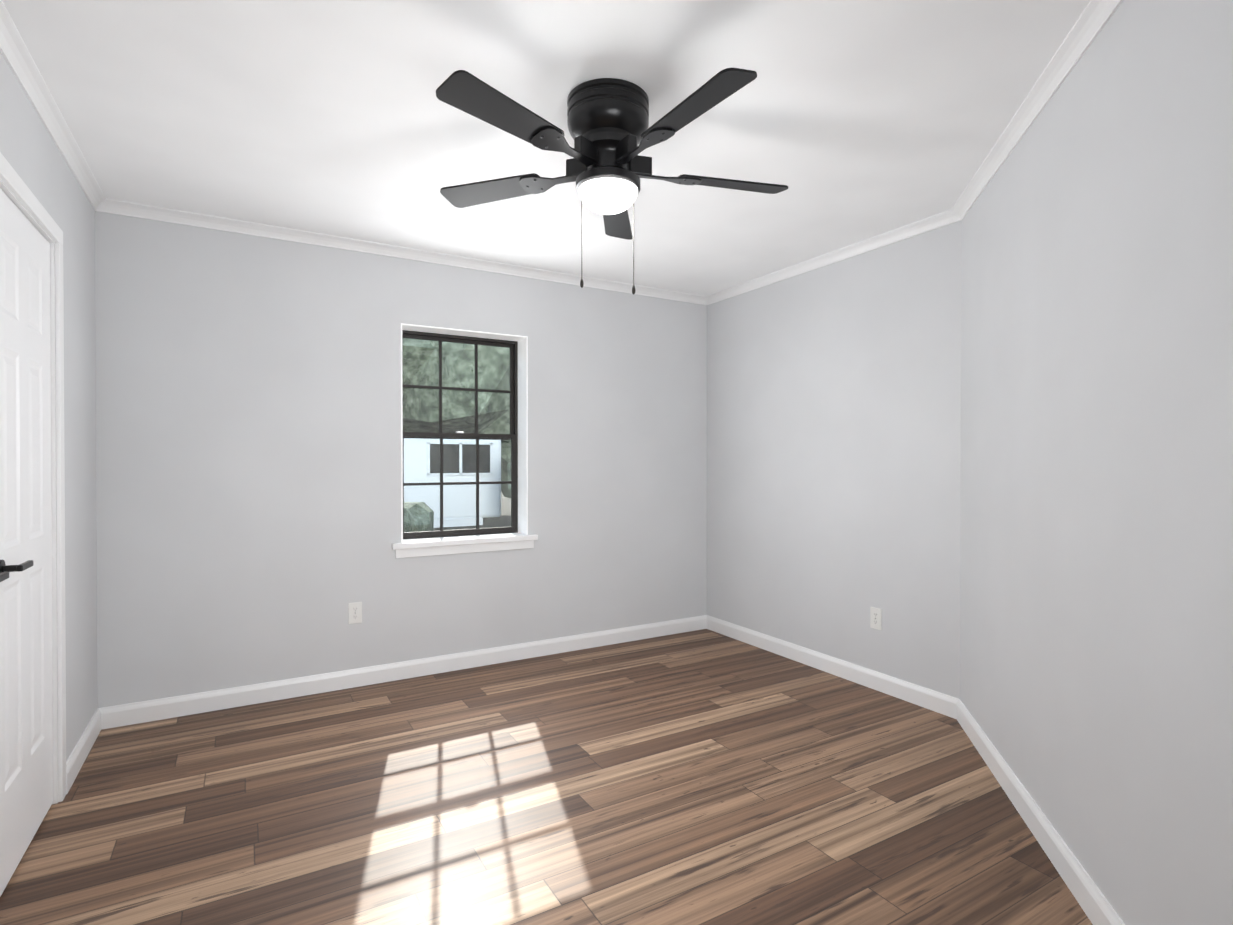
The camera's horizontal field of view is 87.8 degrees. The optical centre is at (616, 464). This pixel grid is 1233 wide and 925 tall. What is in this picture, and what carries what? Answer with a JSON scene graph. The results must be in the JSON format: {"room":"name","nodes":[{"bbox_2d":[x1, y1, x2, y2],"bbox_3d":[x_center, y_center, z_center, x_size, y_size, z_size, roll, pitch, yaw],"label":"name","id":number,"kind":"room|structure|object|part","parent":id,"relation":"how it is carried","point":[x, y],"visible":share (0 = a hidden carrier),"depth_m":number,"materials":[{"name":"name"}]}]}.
{"room":"empty bedroom","nodes":[
{"label":"empty bedroom","id":0,"kind":"room"},
{"bbox_2d":[0,52,97,760],"bbox_3d":[-1.391,-0.006,1.078,0.150,2.600,4.250,0,0,-30],"label":"wall","id":1,"kind":"structure","parent":0,"point":[31,153],"depth_m":2.57,"materials":[{"name":"grey paint"}]},
{"bbox_2d":[0,188,52,896],"bbox_3d":[-1.884,0.213,2.015,0.035,2.009,0.652,0,0,-30],"label":"closet door leaf","id":2,"kind":"structure","parent":1,"relation":"in","point":[26,736],"depth_m":2.02,"materials":[{"name":"white wood"}]},
{"bbox_2d":[0,560,32,581],"bbox_3d":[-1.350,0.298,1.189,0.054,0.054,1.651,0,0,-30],"label":"door handle","id":3,"kind":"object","parent":2,"relation":"attached to","point":[5,570],"depth_m":1.81,"materials":[{"name":"black metal"}]},
{"bbox_3d":[-1.627,0.295,1.663,0.054,0.054,0.127,0,0,-30],"label":"handle","id":4,"kind":"part","parent":3,"relation":"part of","materials":[{"name":"black metal"}]},
{"bbox_3d":[-1.734,0.293,1.847,0.054,0.054,0.127,0,0,-30],"label":"handle","id":5,"kind":"part","parent":3,"relation":"part of","materials":[{"name":"black metal"}]},
{"bbox_2d":[0,152,66,803],"bbox_3d":[-1.422,0.190,1.146,0.163,2.087,2.750,0,0,-30],"label":"door frame","id":6,"kind":"structure","parent":1,"relation":"attached to","point":[16,190],"depth_m":2.32,"materials":[{"name":"white wood"}]},
{"bbox_2d":[95,211,706,707],"bbox_3d":[-0.919,-0.026,3.940,3.850,2.600,0.220,0,0,-30],"label":"wall","id":7,"kind":"structure","parent":0,"point":[247,459],"depth_m":3.45,"materials":[{"name":"grey paint"}]},
{"bbox_2d":[348,602,361,623],"bbox_3d":[-1.435,0.812,3.517,0.070,0.115,0.016,0,0,-30],"label":"electrical outlet","id":8,"kind":"object","parent":7,"relation":"attached to","point":[355,612],"visible":1,"depth_m":3.51,"materials":[{"name":"white plastic"}]},
{"bbox_2d":[401,323,527,542],"bbox_3d":[-0.940,-0.183,3.915,0.770,1.245,0.198,0,0,-30],"label":"window","id":9,"kind":"structure","parent":7,"relation":"in","point":[515,343],"depth_m":4.02,"materials":[{"name":"glass"}]},
{"bbox_3d":[-0.983,-0.473,3.987,0.702,0.600,0.004,0,0,-30],"label":"sash glass","id":10,"kind":"part","parent":9,"relation":"part of","materials":[{"name":"clear glass"}]},
{"bbox_3d":[-0.983,-0.473,3.987,0.726,0.624,0.020,0,0,-30],"label":"window sash","id":11,"kind":"part","parent":9,"relation":"part of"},
{"bbox_3d":[-0.972,0.114,3.972,0.702,0.598,0.004,0,0,-30],"label":"sash glass","id":12,"kind":"part","parent":9,"relation":"part of","materials":[{"name":"clear glass"}]},
{"bbox_3d":[-0.972,0.114,3.972,0.726,0.622,0.020,0,0,-30],"label":"window sash","id":13,"kind":"part","parent":9,"relation":"part of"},
{"bbox_2d":[391,532,537,557],"bbox_3d":[-0.936,0.482,3.913,0.880,0.085,0.256,0,0,-30],"label":"window sill","id":14,"kind":"structure","parent":7,"relation":"attached to","point":[418,547],"depth_m":3.81,"materials":[{"name":"white wood"}]},
{"bbox_2d":[2,0,1089,295],"bbox_3d":[-0.194,-1.262,1.895,4.650,0.100,4.470,0,0,-30],"label":"ceiling","id":15,"kind":"structure","parent":0,"point":[848,122],"depth_m":2.19,"materials":[{"name":"white paint"}]},
{"bbox_2d":[436,68,787,294],"bbox_3d":[-0.001,-0.888,2.104,1.249,0.651,1.205,0,0,-30],"label":"ceiling fan","id":16,"kind":"object","parent":15,"relation":"hanging from","point":[608,167],"visible":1,"depth_m":2.04,"materials":[{"name":"black metal"},{"name":"light glass"}]},
{"bbox_3d":[-0.446,-0.986,2.302,0.313,0.032,0.362,0,0,-30],"label":"blade","id":17,"kind":"part","parent":16,"relation":"part of","materials":[{"name":"black wood"}]},
{"bbox_3d":[-0.310,-0.983,1.791,0.400,0.032,0.225,0,0,-30],"label":"blade","id":18,"kind":"part","parent":16,"relation":"part of","materials":[{"name":"black wood"}]},
{"bbox_3d":[-0.107,-0.783,2.132,0.033,0.390,0.017,0,0,-30],"label":"pull chain","id":19,"kind":"part","parent":16,"relation":"part of","materials":[{"name":"grey metal"}]},
{"bbox_3d":[-0.028,-1.066,2.138,0.272,0.296,0.272,0,0,-30],"label":"motor","id":20,"kind":"part","parent":16,"relation":"part of","materials":[{"name":"black metal"}]},
{"bbox_3d":[-0.028,-0.880,2.139,0.200,0.069,0.200,0,0,-30],"label":"lamp shade","id":21,"kind":"part","parent":16,"relation":"part of","materials":[{"name":"white glass"}]},
{"bbox_3d":[0.002,-0.988,2.586,0.293,0.032,0.374,0,0,-30],"label":"blade","id":22,"kind":"part","parent":16,"relation":"part of","materials":[{"name":"black"}]},
{"bbox_3d":[0.051,-0.770,2.124,0.012,0.415,0.034,0,0,-30],"label":"pull chain","id":23,"kind":"part","parent":16,"relation":"part of","materials":[{"name":"grey metal"}]},
{"bbox_3d":[0.216,-0.982,1.766,0.120,0.032,0.402,0,0,-30],"label":"blade","id":24,"kind":"part","parent":16,"relation":"part of","materials":[{"name":"black wood"}]},
{"bbox_3d":[0.406,-0.986,2.245,0.404,0.032,0.200,0,0,-30],"label":"blade","id":25,"kind":"part","parent":16,"relation":"part of","materials":[{"name":"black wood"}]},
{"bbox_2d":[0,629,1092,924],"bbox_3d":[-0.194,1.258,1.912,4.650,0.060,4.470,0,0,-30],"label":"floor","id":26,"kind":"structure","parent":0,"point":[702,777],"depth_m":2.27,"materials":[{"name":"brown wood"}]},
{"bbox_2d":[707,220,961,698],"bbox_3d":[1.167,-0.027,4.035,0.150,2.600,2.160,0,0,-30],"label":"wall","id":27,"kind":"structure","parent":0,"point":[833,453],"depth_m":3.64,"materials":[{"name":"grey paint"}]},
{"bbox_2d":[870,607,881,629],"bbox_3d":[1.410,0.832,3.476,0.016,0.115,0.070,0,0,-30],"label":"electrical outlet","id":28,"kind":"object","parent":27,"relation":"attached to","point":[875,618],"visible":1,"depth_m":3.47,"materials":[{"name":"white plastic"}]},
{"bbox_2d":[960,0,1232,924],"bbox_3d":[1.319,-0.009,1.525,0.150,2.600,3.265,0,0,15],"label":"wall","id":29,"kind":"structure","parent":0,"point":[1096,610],"depth_m":1.62,"materials":[{"name":"grey paint"}]},
{"bbox_2d":[0,0,1122,304],"bbox_3d":[0.169,-1.187,2.067,3.550,0.052,4.100,0,0,-30],"label":"crown molding","id":30,"kind":"structure","parent":29,"relation":"attached to","point":[1060,66],"depth_m":2.97,"materials":[{"name":"white wood"}]},
{"bbox_2d":[66,615,1124,924],"bbox_3d":[0.169,1.178,2.083,3.550,0.097,4.100,0,0,-30],"label":"baseboard","id":31,"kind":"structure","parent":29,"relation":"attached to","point":[1086,893],"depth_m":3.29,"materials":[{"name":"white wood"}]},
{"label":"outside","id":32,"kind":"structure","parent":0,"visible":0},
{"bbox_2d":[434,492,510,530],"bbox_3d":[-14.846,2.005,34.221,90.000,0.200,66.060,0,0,-30],"label":"ground","id":33,"kind":"structure","parent":32,"point":[488,521],"depth_m":22.87,"materials":[{"name":"grey concrete"}]},
{"bbox_2d":[404,502,433,531],"bbox_3d":[-4.470,1.189,11.926,2.177,1.779,1.846,0,0,-30],"label":"bush","id":34,"kind":"object","parent":33,"relation":"on","point":[417,510],"depth_m":12.01,"materials":[{"name":"green plant"}]},
{"bbox_2d":[403,338,434,400],"bbox_3d":[-10.234,-2.080,22.081,8.286,8.142,6.672,0,0,-30],"label":"tree","id":35,"kind":"object","parent":33,"relation":"on","point":[416,361],"depth_m":20.82,"materials":[{"name":"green plant"}]},
{"bbox_2d":[403,419,436,432],"bbox_3d":[-8.977,-4.195,25.278,9.140,12.331,8.393,0,0,-30],"label":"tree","id":36,"kind":"object","parent":33,"relation":"on","point":[424,428],"depth_m":22.71,"materials":[{"name":"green plant"}]},
{"bbox_2d":[404,438,500,527],"bbox_3d":[-6.592,0.648,16.346,6.850,2.760,2.440,0,0,-30],"label":"neighboring building","id":37,"kind":"structure","parent":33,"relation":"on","point":[459,488],"depth_m":16.41,"materials":[{"name":"white"}]},
{"bbox_2d":[403,340,509,441],"bbox_3d":[-3.992,-3.860,25.349,9.335,11.665,7.652,0,0,-30],"label":"tree","id":38,"kind":"object","parent":33,"relation":"on","point":[451,363],"depth_m":20.94,"materials":[{"name":"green plant"}]},
{"bbox_2d":[501,442,510,497],"bbox_3d":[-2.442,-3.517,27.945,9.665,10.947,9.412,0,0,-30],"label":"tree","id":39,"kind":"object","parent":33,"relation":"on","point":[505,449],"depth_m":23.59,"materials":[{"name":"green plant"}]},
{"bbox_2d":[507,440,510,496],"bbox_3d":[-0.773,0.195,15.509,3.815,3.718,3.387,0,0,-30],"label":"bush","id":40,"kind":"object","parent":33,"relation":"on","point":[509,472],"depth_m":15.20,"materials":[{"name":"green plant"}]}
]}

